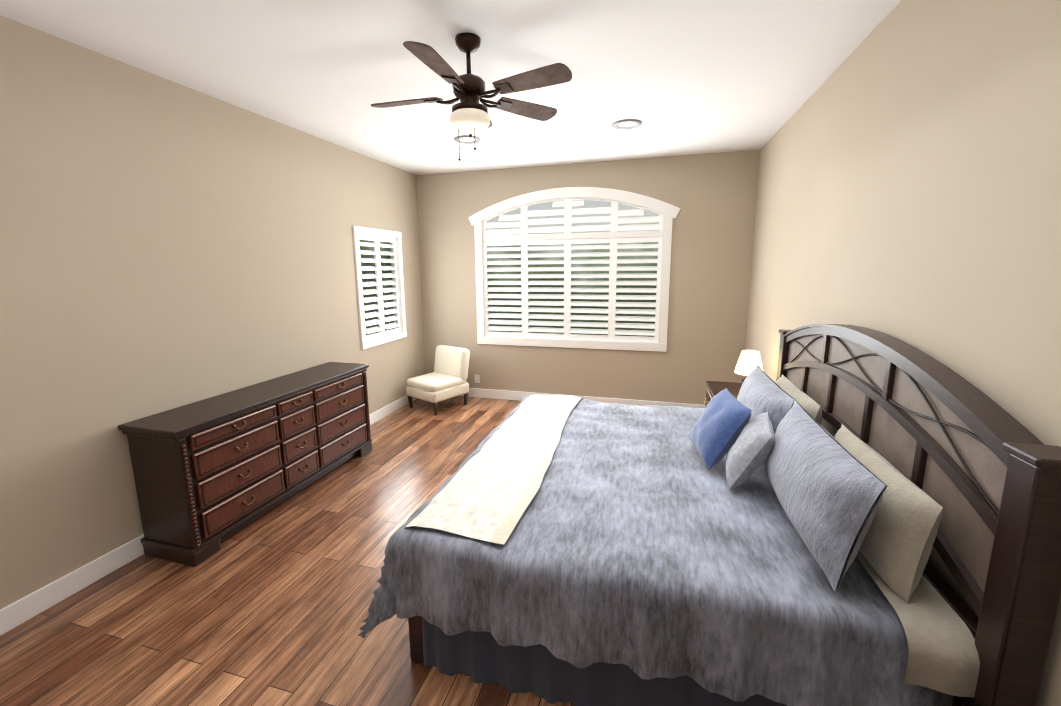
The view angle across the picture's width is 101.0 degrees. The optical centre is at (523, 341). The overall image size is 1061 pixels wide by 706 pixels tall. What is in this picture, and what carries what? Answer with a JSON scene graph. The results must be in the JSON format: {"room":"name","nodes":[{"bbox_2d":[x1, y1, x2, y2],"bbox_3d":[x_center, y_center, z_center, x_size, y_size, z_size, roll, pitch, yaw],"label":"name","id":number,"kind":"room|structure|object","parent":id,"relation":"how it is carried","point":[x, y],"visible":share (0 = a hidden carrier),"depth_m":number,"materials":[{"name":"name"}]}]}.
{"room":"bedroom","nodes":[
{"label":"bedroom","id":0,"kind":"room"},
{"bbox_2d":[0,15,424,608],"bbox_3d":[-2.672,-0.056,2.202,0.140,3.050,8.400,2,10,16],"label":"wall","id":1,"kind":"structure","parent":0,"point":[166,245],"depth_m":2.73,"materials":[{"name":"paint"}]},
{"bbox_2d":[0,395,416,635],"bbox_3d":[-2.585,1.386,2.427,0.014,0.130,8.400,2,10,16],"label":"baseboard","id":2,"kind":"structure","parent":1,"relation":"attached to","point":[28,607],"depth_m":2.50,"materials":[{"name":"white wood"}]},
{"bbox_2d":[352,226,406,349],"bbox_3d":[-1.759,-0.653,5.264,0.158,1.356,0.936,2,10,16],"label":"window","id":3,"kind":"structure","parent":1,"relation":"in","point":[376,237],"depth_m":5.23,"materials":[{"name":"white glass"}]},
{"bbox_2d":[0,396,574,705],"bbox_3d":[-0.573,1.529,1.866,4.200,0.001,8.400,2,10,16],"label":"floor","id":4,"kind":"structure","parent":0,"point":[270,607],"depth_m":2.31,"materials":[{"name":"brown wood"}]},
{"bbox_2d":[118,362,371,566],"bbox_3d":[-1.982,0.804,3.544,0.478,0.890,1.860,2,10,16],"label":"dresser","id":5,"kind":"object","parent":4,"relation":"on","point":[211,474],"visible":1,"depth_m":2.98,"materials":[{"name":"brown wood"}]},
{"bbox_2d":[406,345,469,414],"bbox_3d":[-1.121,0.482,5.762,0.584,0.766,0.669,7,12,37],"label":"chair","id":6,"kind":"object","parent":4,"relation":"on","point":[446,379],"visible":1,"depth_m":5.71,"materials":[{"name":"fabric"}]},
{"bbox_2d":[358,324,1060,705],"bbox_3d":[0.677,0.633,2.610,2.246,1.492,2.399,2,10,16],"label":"bed","id":7,"kind":"object","parent":4,"relation":"on","point":[764,538],"visible":1,"depth_m":1.69,"materials":[{"name":"grey fabric"}]},
{"bbox_2d":[397,394,584,544],"bbox_3d":[-0.011,0.794,2.915,0.541,0.341,2.179,2,10,16],"label":"throw","id":8,"kind":"object","parent":7,"relation":"on","point":[492,497],"depth_m":2.34,"materials":[{"name":"beige fabric"}]},
{"bbox_2d":[704,381,742,407],"bbox_3d":[1.977,0.785,4.067,0.538,0.680,0.610,2,10,16],"label":"nightstand","id":9,"kind":"object","parent":4,"relation":"on","point":[714,388],"visible":0.17,"depth_m":4.14,"materials":[{"name":"brown wood"}]},
{"bbox_2d":[734,350,762,388],"bbox_3d":[2.036,0.272,3.950,0.240,0.370,0.240,2,10,16],"label":"bedside lamp","id":10,"kind":"object","parent":9,"relation":"on","point":[748,361],"visible":0.62,"depth_m":3.87,"materials":[{"name":"white fabric"}]},
{"bbox_2d":[0,0,900,174],"bbox_3d":[-0.601,-1.477,1.353,4.200,0.001,8.400,2,10,16],"label":"ceiling","id":11,"kind":"structure","parent":0,"point":[683,77],"depth_m":2.66,"materials":[{"name":"paint"}]},
{"bbox_2d":[454,135,480,143],"bbox_3d":[-0.552,-1.968,4.273,0.259,0.016,0.259,-5,10,-23],"label":"recessed light","id":12,"kind":"object","parent":11,"relation":"in","point":[465,139],"depth_m":4.27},
{"bbox_2d":[371,32,571,160],"bbox_3d":[-0.312,-1.341,2.446,1.207,0.640,1.206,2,10,16],"label":"ceiling fan","id":13,"kind":"object","parent":11,"relation":"hanging from","point":[469,115],"visible":1,"depth_m":2.37,"materials":[{"name":"brown wood"}]},
{"bbox_2d":[612,119,641,129],"bbox_3d":[0.909,-1.911,3.858,0.259,0.016,0.259,-5,10,-23],"label":"recessed light","id":14,"kind":"object","parent":11,"relation":"in","point":[624,124],"depth_m":3.84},
{"bbox_2d":[416,150,760,404],"bbox_3d":[0.591,-0.675,5.653,4.200,3.050,0.140,2,10,16],"label":"wall","id":15,"kind":"structure","parent":0,"point":[713,196],"depth_m":5.39,"materials":[{"name":"paint"}]},
{"bbox_2d":[474,375,479,382],"bbox_3d":[-0.658,0.525,6.146,0.075,0.115,0.008,2,10,16],"label":"electrical outlet plate","id":16,"kind":"object","parent":15,"relation":"attached to","point":[477,378],"visible":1,"depth_m":6.14,"materials":[{"name":"beige plastic"}]},
{"bbox_2d":[468,187,680,351],"bbox_3d":[0.564,-0.916,5.599,2.653,2.003,0.158,2,10,16],"label":"window","id":17,"kind":"structure","parent":15,"relation":"in","point":[567,198],"depth_m":5.54,"materials":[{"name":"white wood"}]},
{"bbox_2d":[459,388,705,407],"bbox_3d":[0.582,0.777,5.824,4.140,0.130,0.018,2,10,16],"label":"baseboard","id":18,"kind":"structure","parent":15,"relation":"attached to","point":[473,392],"depth_m":5.88,"materials":[{"name":"white wood"}]},
{"bbox_2d":[743,0,1060,705],"bbox_3d":[1.432,0.105,1.035,0.001,3.050,8.400,2,10,16],"label":"wall","id":19,"kind":"structure","parent":0,"point":[909,186],"depth_m":1.75,"materials":[{"name":"paint"}]},
{"label":"outside","id":20,"kind":"structure","parent":0,"visible":0},
{"bbox_2d":[359,200,658,336],"bbox_3d":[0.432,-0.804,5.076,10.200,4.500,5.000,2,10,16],"label":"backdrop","id":21,"kind":"structure","parent":20,"point":[595,204],"depth_m":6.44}
]}

